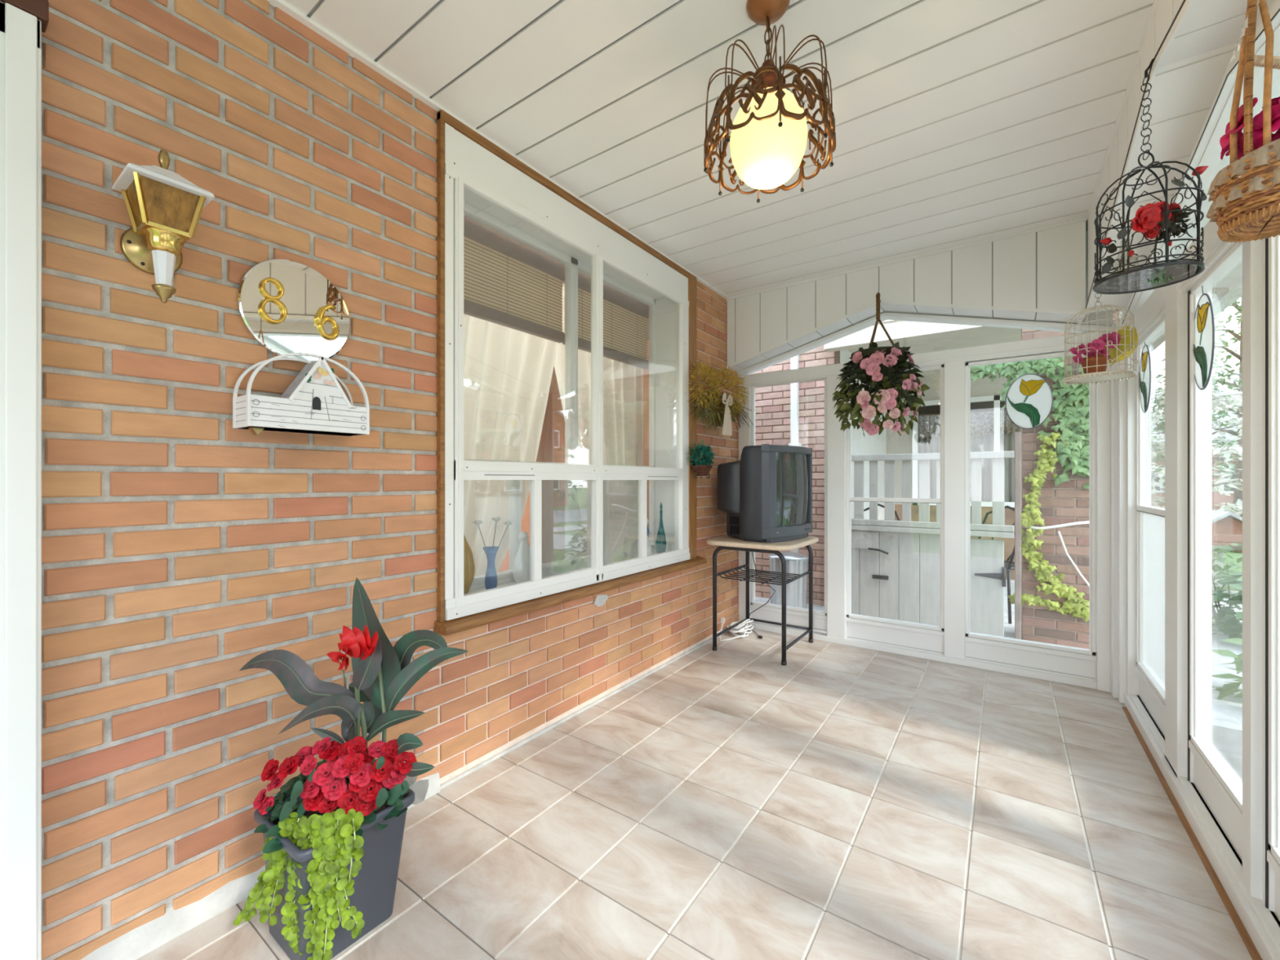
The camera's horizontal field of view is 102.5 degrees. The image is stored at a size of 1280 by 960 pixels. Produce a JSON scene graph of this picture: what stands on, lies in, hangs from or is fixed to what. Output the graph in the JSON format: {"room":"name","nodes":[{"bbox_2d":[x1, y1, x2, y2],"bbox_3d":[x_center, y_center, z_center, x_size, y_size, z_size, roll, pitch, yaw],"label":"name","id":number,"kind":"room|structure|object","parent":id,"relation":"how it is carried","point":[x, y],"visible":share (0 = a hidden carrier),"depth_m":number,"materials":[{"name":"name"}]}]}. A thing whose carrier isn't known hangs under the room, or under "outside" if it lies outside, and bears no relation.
{"room":"sunroom","nodes":[
{"label":"sunroom","id":0,"kind":"room"},
{"bbox_2d":[41,0,738,959],"bbox_3d":[-0.735,-0.105,1.899,0.204,2.360,4.850,0,0,35],"label":"wall","id":1,"kind":"structure","parent":0,"point":[182,547],"depth_m":1.30,"materials":[{"name":"brick"}]},
{"bbox_2d":[0,1,41,959],"bbox_3d":[-1.508,0.083,0.545,0.108,1.985,1.146,0,0,35],"label":"door","id":2,"kind":"structure","parent":1,"relation":"in","point":[20,31],"depth_m":0.99,"materials":[{"name":"white paint"}]},
{"bbox_2d":[0,0,48,32],"bbox_3d":[-1.544,-0.933,0.545,0.050,0.043,1.205,0,0,35],"label":"trim","id":3,"kind":"structure","parent":1,"relation":"attached to","point":[39,9],"depth_m":1.01,"materials":[{"name":"brown wood"}]},
{"bbox_2d":[111,149,214,303],"bbox_3d":[-1.054,-0.555,1.133,0.170,0.336,0.140,0,0,35],"label":"wall lantern","id":4,"kind":"object","parent":1,"relation":"attached to","point":[164,208],"visible":1,"depth_m":1.11,"materials":[{"name":"gold metal"}]},
{"bbox_2d":[237,258,350,362],"bbox_3d":[-0.939,-0.465,1.419,0.024,0.276,0.276,0,0,35],"label":"number plaque","id":5,"kind":"object","parent":1,"relation":"attached to","point":[288,306],"visible":0.99,"depth_m":1.41,"materials":[{"name":"silver metal"}]},
{"bbox_2d":[232,352,369,435],"bbox_3d":[-0.906,-0.224,1.392,0.108,0.221,0.292,0,0,35],"label":"wall planter","id":6,"kind":"object","parent":1,"relation":"attached to","point":[315,402],"visible":1,"depth_m":1.36,"materials":[{"name":"white paint"}]},
{"bbox_2d":[80,631,728,959],"bbox_3d":[-0.668,1.036,1.821,0.020,0.077,4.800,0,0,35],"label":"baseboard","id":7,"kind":"structure","parent":1,"relation":"attached to","point":[141,940],"depth_m":1.24,"materials":[{"name":"concrete"}]},
{"bbox_2d":[435,109,688,622],"bbox_3d":[-0.179,-0.392,2.501,0.034,1.763,1.785,0,0,35],"label":"trim","id":8,"kind":"structure","parent":1,"relation":"attached to","point":[442,117],"depth_m":1.77,"materials":[{"name":"brown wood"}]},
{"bbox_2d":[444,122,689,620],"bbox_3d":[-0.278,-0.378,2.527,0.255,1.725,1.680,0,0,35],"label":"window","id":9,"kind":"structure","parent":1,"relation":"in","point":[481,186],"depth_m":2.42,"materials":[{"name":"white paint"}]},
{"bbox_2d":[463,534,475,594],"bbox_3d":[-0.693,0.297,1.955,0.124,0.300,0.124,0,0,35],"label":"vase","id":10,"kind":"object","parent":9,"relation":"on","point":[468,563],"visible":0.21,"depth_m":1.93,"materials":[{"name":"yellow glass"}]},
{"bbox_2d":[482,546,499,589],"bbox_3d":[-0.600,0.359,2.069,0.066,0.176,0.066,0,0,35],"label":"vase","id":11,"kind":"object","parent":9,"relation":"on","point":[491,577],"visible":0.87,"depth_m":2.05,"materials":[{"name":"blue glass"}]},
{"bbox_2d":[473,516,512,548],"bbox_3d":[-0.597,0.253,2.077,0.068,0.206,0.178,0,0,35],"label":"dried flowers","id":12,"kind":"object","parent":11,"relation":"in","point":[495,519],"visible":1,"depth_m":2.10,"materials":[{"name":"grey plant"}]},
{"bbox_2d":[463,215,564,342],"bbox_3d":[-0.614,-0.905,2.343,0.040,0.400,0.735,0,0,35],"label":"window blind","id":13,"kind":"object","parent":9,"relation":"attached to","point":[508,282],"visible":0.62,"depth_m":2.36,"materials":[{"name":"brown fabric"}]},
{"bbox_2d":[512,531,529,582],"bbox_3d":[-0.501,0.335,2.230,0.096,0.224,0.106,0,0,35],"label":"vase","id":14,"kind":"object","parent":9,"relation":"on","point":[521,564],"visible":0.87,"depth_m":2.20,"materials":[{"name":"white ceramic"}]},
{"bbox_2d":[545,558,571,575],"bbox_3d":[-0.382,0.407,2.402,0.120,0.080,0.120,0,0,35],"label":"lidded dish","id":15,"kind":"object","parent":9,"relation":"on","point":[557,567],"visible":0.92,"depth_m":2.36,"materials":[{"name":"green ceramic"}]},
{"bbox_2d":[545,567,571,575],"bbox_3d":[-0.382,0.428,2.402,0.120,0.038,0.120,0,0,35],"label":"bowl","id":16,"kind":"object","parent":15,"relation":"on","point":[549,571],"depth_m":2.35,"materials":[{"name":"white ceramic"}]},
{"bbox_2d":[562,271,648,368],"bbox_3d":[-0.174,-0.905,2.963,0.040,0.400,0.745,0,0,35],"label":"window blind","id":17,"kind":"object","parent":9,"relation":"attached to","point":[624,317],"visible":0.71,"depth_m":3.00,"materials":[{"name":"brown fabric"}]},
{"bbox_2d":[603,539,609,564],"bbox_3d":[-0.195,0.380,2.662,0.096,0.133,0.137,0,0,35],"label":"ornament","id":18,"kind":"object","parent":9,"relation":"on","point":[605,545],"visible":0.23,"depth_m":2.68,"materials":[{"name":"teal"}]},
{"bbox_2d":[619,538,633,560],"bbox_3d":[-0.073,0.386,2.839,0.068,0.123,0.088,0,0,35],"label":"ornament","id":19,"kind":"object","parent":9,"relation":"on","point":[625,557],"visible":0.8,"depth_m":2.81,"materials":[{"name":"grey ceramic"}]},
{"bbox_2d":[646,518,653,555],"bbox_3d":[0.036,0.333,2.989,0.086,0.228,0.084,0,0,35],"label":"figurine","id":20,"kind":"object","parent":9,"relation":"on","point":[649,550],"visible":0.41,"depth_m":2.97,"materials":[{"name":"white ceramic"}]},
{"bbox_2d":[655,502,666,553],"bbox_3d":[0.128,0.289,3.096,0.064,0.315,0.064,0,0,35],"label":"glass bottle","id":21,"kind":"object","parent":9,"relation":"on","point":[660,542],"visible":0.87,"depth_m":3.08,"materials":[{"name":"teal glass"}]},
{"bbox_2d":[433,555,706,635],"bbox_3d":[-0.144,0.506,2.513,0.076,0.042,1.865,0,0,35],"label":"trim","id":22,"kind":"structure","parent":1,"relation":"attached to","point":[446,628],"depth_m":2.14,"materials":[{"name":"brown wood"}]},
{"bbox_2d":[687,272,697,559],"bbox_3d":[0.315,-0.389,3.194,0.038,1.762,0.093,0,0,35],"label":"trim","id":23,"kind":"structure","parent":1,"relation":"attached to","point":[692,280],"depth_m":3.18,"materials":[{"name":"brown wood"}]},
{"bbox_2d":[686,438,715,478],"bbox_3d":[0.385,-0.134,3.169,0.157,0.251,0.260,0,0,29],"label":"wall basket","id":24,"kind":"object","parent":1,"relation":"attached to","point":[701,468],"visible":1,"depth_m":3.12,"materials":[{"name":"teal plant"}]},
{"bbox_2d":[691,465,712,475],"bbox_3d":[0.382,-0.058,3.161,0.126,0.066,0.160,0,0,35],"label":"wicker bowl","id":25,"kind":"object","parent":24,"relation":"on","point":[700,470],"depth_m":3.12,"materials":[{"name":"brown wicker"}]},
{"bbox_2d":[687,360,753,435],"bbox_3d":[0.548,-0.525,3.347,0.227,0.486,0.778,0,0,37],"label":"swag","id":26,"kind":"object","parent":1,"relation":"attached to","point":[728,408],"visible":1,"depth_m":3.26,"materials":[{"name":"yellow plant"}]},
{"bbox_2d":[1119,71,1279,335],"bbox_3d":[1.100,-1.275,2.047,3.030,0.220,7.434,0,0,35],"label":"trim","id":27,"kind":"structure","parent":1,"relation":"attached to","point":[1233,280],"depth_m":3.10,"materials":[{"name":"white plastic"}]},
{"bbox_2d":[536,283,648,555],"bbox_3d":[-1.123,-0.175,3.614,2.390,2.500,3.800,0,0,35],"label":"wall","id":28,"kind":"structure","parent":0,"point":[552,442],"depth_m":5.70,"materials":[{"name":"paint"}]},
{"bbox_2d":[463,280,563,576],"bbox_3d":[-0.673,-0.275,2.389,0.064,1.600,0.880,0,0,35],"label":"curtain","id":29,"kind":"object","parent":28,"relation":"hanging from","point":[508,372],"visible":0.33,"depth_m":2.39,"materials":[{"name":"beige fabric"}]},
{"bbox_2d":[554,286,643,552],"bbox_3d":[-0.251,-0.275,3.106,0.064,1.600,0.900,0,0,35],"label":"curtain","id":30,"kind":"object","parent":28,"relation":"hanging from","point":[623,383],"visible":0.49,"depth_m":3.22,"materials":[{"name":"beige fabric"}]},
{"bbox_2d":[135,627,1253,959],"bbox_3d":[0.207,1.105,1.157,2.200,0.060,5.112,0,0,35],"label":"floor","id":31,"kind":"structure","parent":0,"point":[732,802],"depth_m":1.57,"materials":[{"name":"tile"}]},
{"bbox_2d":[233,577,468,959],"bbox_3d":[-0.682,0.658,1.233,0.470,0.835,0.372,0,0,35],"label":"potted plant","id":32,"kind":"object","parent":31,"relation":"on","point":[333,833],"visible":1,"depth_m":1.17,"materials":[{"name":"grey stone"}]},
{"bbox_2d":[720,617,753,641],"bbox_3d":[0.658,1.009,3.528,0.170,0.134,0.329,0,0,35],"label":"extension cord","id":33,"kind":"object","parent":31,"relation":"on","point":[740,628],"visible":0.8,"depth_m":3.52,"materials":[{"name":"white plastic"}]},
{"bbox_2d":[706,534,818,665],"bbox_3d":[0.797,0.726,3.326,0.567,0.698,0.634,0,0,35],"label":"stand","id":34,"kind":"object","parent":31,"relation":"on","point":[724,542],"visible":0.91,"depth_m":3.24,"materials":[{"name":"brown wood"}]},
{"bbox_2d":[720,566,799,585],"bbox_3d":[0.800,0.617,3.324,0.453,0.031,0.400,0,0,35],"label":"wire shelf","id":35,"kind":"object","parent":34,"relation":"attached to","point":[795,577],"depth_m":3.32,"materials":[{"name":"grey metal"}]},
{"bbox_2d":[749,551,775,638],"bbox_3d":[0.819,0.674,3.580,0.206,0.800,0.176,0,0,35],"label":"power cord","id":36,"kind":"object","parent":34,"relation":"hanging from","point":[759,636],"visible":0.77,"depth_m":3.62,"materials":[{"name":"black plastic"}]},
{"bbox_2d":[716,444,812,542],"bbox_3d":[0.823,0.083,3.373,0.460,0.596,0.557,0,0,44],"label":"television","id":37,"kind":"object","parent":34,"relation":"on","point":[766,495],"visible":1,"depth_m":3.15,"materials":[{"name":"grey plastic"}]},
{"bbox_2d":[729,515,738,533],"bbox_3d":[0.595,0.285,3.247,0.058,0.108,0.012,0,0,44],"label":"vent","id":38,"kind":"object","parent":37,"relation":"attached to","point":[734,520],"depth_m":3.24,"materials":[{"name":"black plastic"}]},
{"bbox_2d":[266,0,1154,299],"bbox_3d":[0.120,-1.310,1.294,2.300,0.070,4.850,0,0,35],"label":"ceiling","id":39,"kind":"structure","parent":0,"point":[958,122],"depth_m":1.75,"materials":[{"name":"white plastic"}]},
{"bbox_2d":[703,0,835,202],"bbox_3d":[0.345,-1.041,1.385,0.340,0.490,0.338,0,0,-9],"label":"pendant lamp","id":40,"kind":"object","parent":39,"relation":"hanging from","point":[768,136],"visible":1,"depth_m":1.32,"materials":[{"name":"orange metal"}]},
{"bbox_2d":[441,579,1242,789],"bbox_3d":[1.115,1.381,3.132,4.600,0.489,9.200,0,0,35],"label":"ground slab","id":41,"kind":"structure","parent":0,"point":[1227,712],"depth_m":2.74,"materials":[{"name":"concrete"}]},
{"bbox_2d":[768,551,808,608],"bbox_3d":[1.353,0.927,4.679,0.354,0.535,0.354,0,0,35],"label":"bin","id":42,"kind":"object","parent":41,"relation":"on","point":[796,562],"visible":0.62,"depth_m":4.54,"materials":[{"name":"silver metal"}]},
{"bbox_2d":[863,503,900,520],"bbox_3d":[2.361,0.714,4.915,0.520,0.963,0.505,0,0,7],"label":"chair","id":43,"kind":"object","parent":41,"relation":"on","point":[878,504],"visible":0.02,"depth_m":5.14,"materials":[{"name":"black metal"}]},
{"bbox_2d":[973,505,1014,623],"bbox_3d":[3.164,0.714,4.588,0.513,0.963,0.519,0,0,-34],"label":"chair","id":44,"kind":"object","parent":41,"relation":"on","point":[1009,566],"visible":0.13,"depth_m":4.30,"materials":[{"name":"black metal"}]},
{"bbox_2d":[1014,431,1021,639],"bbox_3d":[2.743,0.425,3.731,0.036,1.540,0.060,0,0,35],"label":"gate post","id":45,"kind":"object","parent":41,"relation":"on","point":[1017,435],"visible":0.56,"depth_m":3.71,"materials":[{"name":"white wood"}]},
{"bbox_2d":[851,450,1013,636],"bbox_3d":[2.196,0.482,4.087,1.260,1.385,0.072,0,0,35],"label":"gate","id":46,"kind":"object","parent":45,"relation":"attached to","point":[895,568],"visible":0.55,"depth_m":4.08,"materials":[{"name":"grey paint"}]},
{"bbox_2d":[737,231,1113,692],"bbox_3d":[1.594,-0.105,3.205,2.102,2.360,0.106,0,0,35],"label":"glass door frame","id":47,"kind":"structure","parent":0,"point":[954,361],"depth_m":3.01,"materials":[{"name":"white paint"}]},
{"bbox_2d":[750,377,826,632],"bbox_3d":[1.044,0.163,3.620,0.550,1.725,0.044,0,0,35],"label":"window","id":48,"kind":"structure","parent":47,"relation":"in","point":[797,616],"depth_m":3.59,"materials":[{"name":"white paint"}]},
{"bbox_2d":[831,292,929,435],"bbox_3d":[1.312,-0.647,2.863,0.498,0.834,0.466,0,0,-4],"label":"hanging flower basket","id":49,"kind":"object","parent":47,"relation":"hanging from","point":[881,368],"visible":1,"depth_m":2.73,"materials":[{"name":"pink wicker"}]},
{"bbox_2d":[846,364,944,654],"bbox_3d":[1.594,0.179,3.231,0.557,1.732,0.044,0,0,35],"label":"window","id":50,"kind":"structure","parent":47,"relation":"in","point":[889,632],"depth_m":3.21,"materials":[{"name":"white paint"}]},
{"bbox_2d":[726,217,1086,372],"bbox_3d":[1.450,-1.036,3.147,1.935,0.498,0.188,0,0,35],"label":"wall","id":51,"kind":"structure","parent":47,"relation":"attached to","point":[1039,273],"depth_m":2.90,"materials":[{"name":"grey wood"}]},
{"bbox_2d":[964,350,1096,680],"bbox_3d":[2.140,0.181,2.844,0.575,1.727,0.044,0,0,35],"label":"window","id":52,"kind":"structure","parent":47,"relation":"in","point":[1076,662],"depth_m":2.81,"materials":[{"name":"white paint"}]},
{"bbox_2d":[1004,373,1053,429],"bbox_3d":[2.143,-0.434,2.834,0.212,0.306,0.008,0,0,35],"label":"suncatcher","id":53,"kind":"object","parent":52,"relation":"attached to","point":[1028,402],"visible":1,"depth_m":2.83,"materials":[{"name":"grey glass"}]},
{"bbox_2d":[1110,0,1279,959],"bbox_3d":[1.058,-0.105,0.629,0.120,2.360,4.850,0,0,35],"label":"wall","id":54,"kind":"structure","parent":0,"point":[1250,887],"depth_m":1.64,"materials":[{"name":"white paint"}]},
{"bbox_2d":[1062,259,1138,385],"bbox_3d":[1.858,-0.653,2.084,0.225,0.495,0.234,0,0,35],"label":"birdcage","id":55,"kind":"object","parent":54,"relation":"hanging from","point":[1096,377],"visible":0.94,"depth_m":2.06,"materials":[{"name":"beige metal"}]},
{"bbox_2d":[1069,325,1137,373],"bbox_3d":[1.897,-0.533,2.097,0.325,0.223,0.134,0,0,-29],"label":"flowers","id":56,"kind":"object","parent":55,"relation":"on","point":[1099,344],"visible":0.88,"depth_m":2.07,"materials":[{"name":"pink plant"}]},
{"bbox_2d":[1135,315,1164,737],"bbox_3d":[2.191,0.194,2.180,0.044,1.662,0.570,0,0,35],"label":"window frame","id":57,"kind":"structure","parent":54,"relation":"in","point":[1150,520],"depth_m":2.29,"materials":[{"name":"white paint"}]},
{"bbox_2d":[1138,342,1151,413],"bbox_3d":[2.271,-0.487,2.313,0.014,0.368,0.211,0,0,35],"label":"suncatcher","id":58,"kind":"object","parent":57,"relation":"attached to","point":[1144,374],"visible":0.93,"depth_m":2.30,"materials":[{"name":"grey glass"}]},
{"bbox_2d":[1092,58,1208,294],"bbox_3d":[1.362,-0.829,1.351,0.252,0.595,0.344,0,0,35],"label":"birdcage","id":59,"kind":"object","parent":54,"relation":"hanging from","point":[1149,220],"visible":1,"depth_m":1.34,"materials":[{"name":"black metal"}]},
{"bbox_2d":[1138,264,1186,283],"bbox_3d":[1.400,-0.557,1.383,0.084,0.054,0.091,0,0,-15],"label":"moss","id":60,"kind":"object","parent":59,"relation":"on","point":[1169,275],"visible":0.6,"depth_m":1.38,"materials":[{"name":"green plant"}]},
{"bbox_2d":[1085,0,1271,314],"bbox_3d":[0.914,-1.050,0.590,0.160,0.475,4.625,0,0,35],"label":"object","id":61,"kind":"structure","parent":54,"relation":"attached to","point":[1191,44],"depth_m":1.50,"materials":[{"name":"white wood"}]},
{"bbox_2d":[1121,706,1262,959],"bbox_3d":[0.964,1.074,0.543,0.035,0.010,4.600,0,0,35],"label":"trim","id":62,"kind":"structure","parent":54,"relation":"attached to","point":[1249,944],"depth_m":1.47,"materials":[{"name":"brown wood"}]},
{"bbox_2d":[1188,241,1242,866],"bbox_3d":[1.711,0.194,1.502,0.044,1.662,0.520,0,0,35],"label":"window frame","id":63,"kind":"structure","parent":54,"relation":"in","point":[1220,786],"depth_m":1.69,"materials":[{"name":"white paint"}]},
{"bbox_2d":[1192,285,1215,390],"bbox_3d":[1.794,-0.472,1.639,0.014,0.368,0.211,0,0,35],"label":"suncatcher","id":64,"kind":"object","parent":63,"relation":"hanging from","point":[1203,349],"visible":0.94,"depth_m":1.62,"materials":[{"name":"grey glass"}]},
{"bbox_2d":[1205,0,1279,242],"bbox_3d":[0.940,-0.699,0.756,0.147,0.693,0.146,0,0,35],"label":"wicker basket","id":65,"kind":"object","parent":54,"relation":"hanging from","point":[1246,207],"visible":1,"depth_m":0.75,"materials":[{"name":"brown wicker"}]},
{"bbox_2d":[1220,128,1243,159],"bbox_3d":[0.916,-0.527,0.793,0.059,0.059,0.024,-37,42,-11],"label":"flower","id":66,"kind":"object","parent":65,"relation":"on","point":[1239,135],"depth_m":0.79,"materials":[{"name":"plant"}]},
{"bbox_2d":[1219,97,1257,148],"bbox_3d":[0.896,-0.535,0.769,0.026,0.069,0.059,28,-10,14],"label":"flower","id":67,"kind":"object","parent":65,"relation":"on","point":[1224,140],"depth_m":0.77,"materials":[{"name":"plant"}]},
{"bbox_2d":[1237,133,1262,159],"bbox_3d":[0.944,-0.518,0.798,0.042,0.053,0.020,-7,26,9],"label":"flower","id":68,"kind":"object","parent":65,"relation":"on","point":[1256,142],"depth_m":0.80,"materials":[{"name":"plant"}]},
{"bbox_2d":[1252,103,1279,139],"bbox_3d":[0.900,-0.514,0.738,0.020,0.053,0.044,29,5,-22],"label":"flower","id":69,"kind":"object","parent":65,"relation":"on","point":[1257,122],"depth_m":0.74,"materials":[{"name":"plant"}]},
{"bbox_2d":[1257,128,1279,148],"bbox_3d":[0.970,-0.538,0.788,0.062,0.069,0.027,26,43,31],"label":"flower","id":70,"kind":"object","parent":65,"relation":"on","point":[1275,136],"depth_m":0.79,"materials":[{"name":"plant"}]},
{"bbox_2d":[1262,96,1279,108],"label":"flower","id":71,"kind":"object","parent":65,"relation":"on","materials":[{"name":"plant"}]},
{"bbox_2d":[1266,235,1279,925],"bbox_3d":[1.331,0.194,0.966,0.044,1.662,0.575,0,0,35],"label":"window","id":72,"kind":"structure","parent":54,"relation":"in","point":[1273,854],"depth_m":1.20,"materials":[{"name":"white paint"}]},
{"bbox_2d":[1212,589,1242,635],"bbox_3d":[18.472,1.610,17.553,8.540,0.030,130.000,0,0,35],"label":"path","id":73,"kind":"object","parent":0,"point":[1232,592],"depth_m":6.61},
{"bbox_2d":[1212,572,1242,638],"bbox_3d":[4.678,1.097,3.726,0.996,1.061,1.001,0,0,35],"label":"shrub","id":74,"kind":"object","parent":73,"relation":"on","point":[1234,626],"visible":0.35,"depth_m":3.81,"materials":[{"name":"green plant"}]},
{"bbox_2d":[1212,535,1242,639],"bbox_3d":[5.365,1.055,4.632,1.232,1.146,1.183,0,0,-41],"label":"shrub","id":75,"kind":"object","parent":73,"relation":"on","point":[1226,548],"visible":0.06,"depth_m":4.62,"materials":[{"name":"green plant"}]},
{"bbox_2d":[1212,551,1242,635],"bbox_3d":[29.464,1.725,9.768,100.000,0.200,130.000,0,0,35],"label":"ground","id":76,"kind":"structure","parent":0,"point":[1228,559],"depth_m":9.61,"materials":[{"name":"green plant"}]},
{"bbox_2d":[750,287,1228,605],"bbox_3d":[2.990,-0.450,5.909,4.450,4.150,3.700,0,0,35],"label":"house","id":77,"kind":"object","parent":76,"relation":"on","point":[772,402],"visible":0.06,"depth_m":5.10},
{"bbox_2d":[788,355,801,552],"bbox_3d":[1.505,-0.500,4.984,0.095,4.050,0.105,0,0,35],"label":"downpipe","id":78,"kind":"object","parent":77,"relation":"attached to","point":[794,362],"visible":0.12,"depth_m":4.95,"materials":[{"name":"white paint"}]},
{"bbox_2d":[918,408,1021,502],"bbox_3d":[4.442,-0.281,6.377,1.880,1.192,0.098,0,0,35],"label":"window","id":79,"kind":"structure","parent":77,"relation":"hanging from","point":[982,422],"depth_m":6.47,"materials":[{"name":"beige"}]},
{"bbox_2d":[918,433,1014,502],"bbox_3d":[4.459,-0.270,6.400,1.800,1.170,0.040,0,0,35],"label":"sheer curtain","id":80,"kind":"object","parent":79,"relation":"hanging from","point":[982,442],"depth_m":6.47,"materials":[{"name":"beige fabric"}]},
{"bbox_2d":[998,361,1031,408],"bbox_3d":[2.739,-0.636,3.739,0.213,0.449,0.092,0,0,35],"label":"ivy","id":81,"kind":"object","parent":77,"relation":"attached to","point":[1003,392],"visible":0.27,"depth_m":3.75,"materials":[{"name":"green plant"}]},
{"bbox_2d":[970,356,1072,386],"bbox_3d":[2.700,-0.832,3.763,0.715,0.326,0.095,0,0,35],"label":"ivy","id":82,"kind":"object","parent":77,"relation":"attached to","point":[1046,366],"visible":0.67,"depth_m":3.72,"materials":[{"name":"green plant"}]},
{"bbox_2d":[1021,309,1119,648],"bbox_3d":[3.135,-0.350,3.777,0.530,3.950,0.311,0,0,35],"label":"wall","id":83,"kind":"structure","parent":76,"relation":"on","point":[1068,502],"depth_m":3.69,"materials":[{"name":"brick"}]},
{"bbox_2d":[1007,592,1088,617],"bbox_3d":[2.935,0.898,3.679,0.496,0.143,0.080,0,0,35],"label":"ivy","id":84,"kind":"object","parent":83,"relation":"attached to","point":[1032,600],"visible":0.84,"depth_m":3.68,"materials":[{"name":"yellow plant"}]},
{"bbox_2d":[1021,431,1088,622],"bbox_3d":[2.975,0.323,3.644,0.497,1.331,0.092,0,0,35],"label":"ivy","id":85,"kind":"object","parent":83,"relation":"attached to","point":[1031,515],"visible":0.93,"depth_m":3.69,"materials":[{"name":"yellow plant"}]},
{"bbox_2d":[1022,520,1088,529],"bbox_3d":[2.979,0.317,3.643,0.424,0.088,0.030,0,0,35],"label":"hose","id":86,"kind":"object","parent":83,"relation":"attached to","point":[1084,522],"visible":0.88,"depth_m":3.63,"materials":[{"name":"white"}]},
{"bbox_2d":[1037,355,1088,489],"bbox_3d":[3.074,-0.419,3.568,0.500,1.013,0.116,0,0,31],"label":"ivy","id":87,"kind":"object","parent":83,"relation":"attached to","point":[1074,425],"visible":0.62,"depth_m":3.59,"materials":[{"name":"green plant"}]},
{"bbox_2d":[1057,531,1088,586],"bbox_3d":[3.058,0.593,3.581,0.231,0.462,0.012,0,0,35],"label":"cable","id":88,"kind":"object","parent":83,"relation":"attached to","point":[1059,532],"visible":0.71,"depth_m":3.60,"materials":[{"name":"white plastic"}]},
{"bbox_2d":[1151,410,1237,512],"bbox_3d":[28.918,-1.053,29.761,8.800,5.356,10.851,0,0,35],"label":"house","id":89,"kind":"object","parent":76,"relation":"on","point":[1217,495],"visible":0.06,"depth_m":24.66,"materials":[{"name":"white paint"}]},
{"bbox_2d":[1151,364,1239,491],"bbox_3d":[20.357,-1.360,18.826,5.275,5.978,3.845,0,0,4],"label":"tree","id":90,"kind":"object","parent":76,"relation":"on","point":[1161,425],"visible":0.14,"depth_m":18.63,"materials":[{"name":"green plant"}]},
{"bbox_2d":[1151,384,1242,515],"bbox_3d":[10.014,-0.093,9.219,2.385,3.446,2.742,0,0,-9],"label":"tree","id":91,"kind":"object","parent":76,"relation":"on","point":[1217,401],"visible":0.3,"depth_m":9.09,"materials":[{"name":"green plant"}]},
{"bbox_2d":[1151,296,1242,553],"bbox_3d":[13.633,-1.812,11.612,3.945,6.884,3.083,0,0,20],"label":"tree","id":92,"kind":"object","parent":76,"relation":"on","point":[1237,494],"visible":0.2,"depth_m":11.53,"materials":[{"name":"green plant"}]},
{"bbox_2d":[1212,510,1242,586],"bbox_3d":[8.280,1.032,7.600,1.669,1.187,1.169,0,0,17],"label":"house","id":93,"kind":"structure","parent":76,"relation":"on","point":[1227,526],"depth_m":7.11,"materials":[{"name":"white paint"}]},
{"bbox_2d":[1212,637,1242,702],"bbox_3d":[3.468,1.249,2.566,0.959,0.848,0.991,0,0,35],"label":"shrub","id":94,"kind":"object","parent":76,"relation":"on","point":[1228,689],"visible":0.16,"depth_m":2.84,"materials":[{"name":"green plant"}]},
{"bbox_2d":[1228,564,1242,597],"bbox_3d":[6.865,1.118,5.171,1.299,1.022,1.274,0,0,35],"label":"shrub","id":95,"kind":"object","parent":76,"relation":"on","point":[1238,580],"visible":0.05,"depth_m":5.58,"materials":[{"name":"green plant"}]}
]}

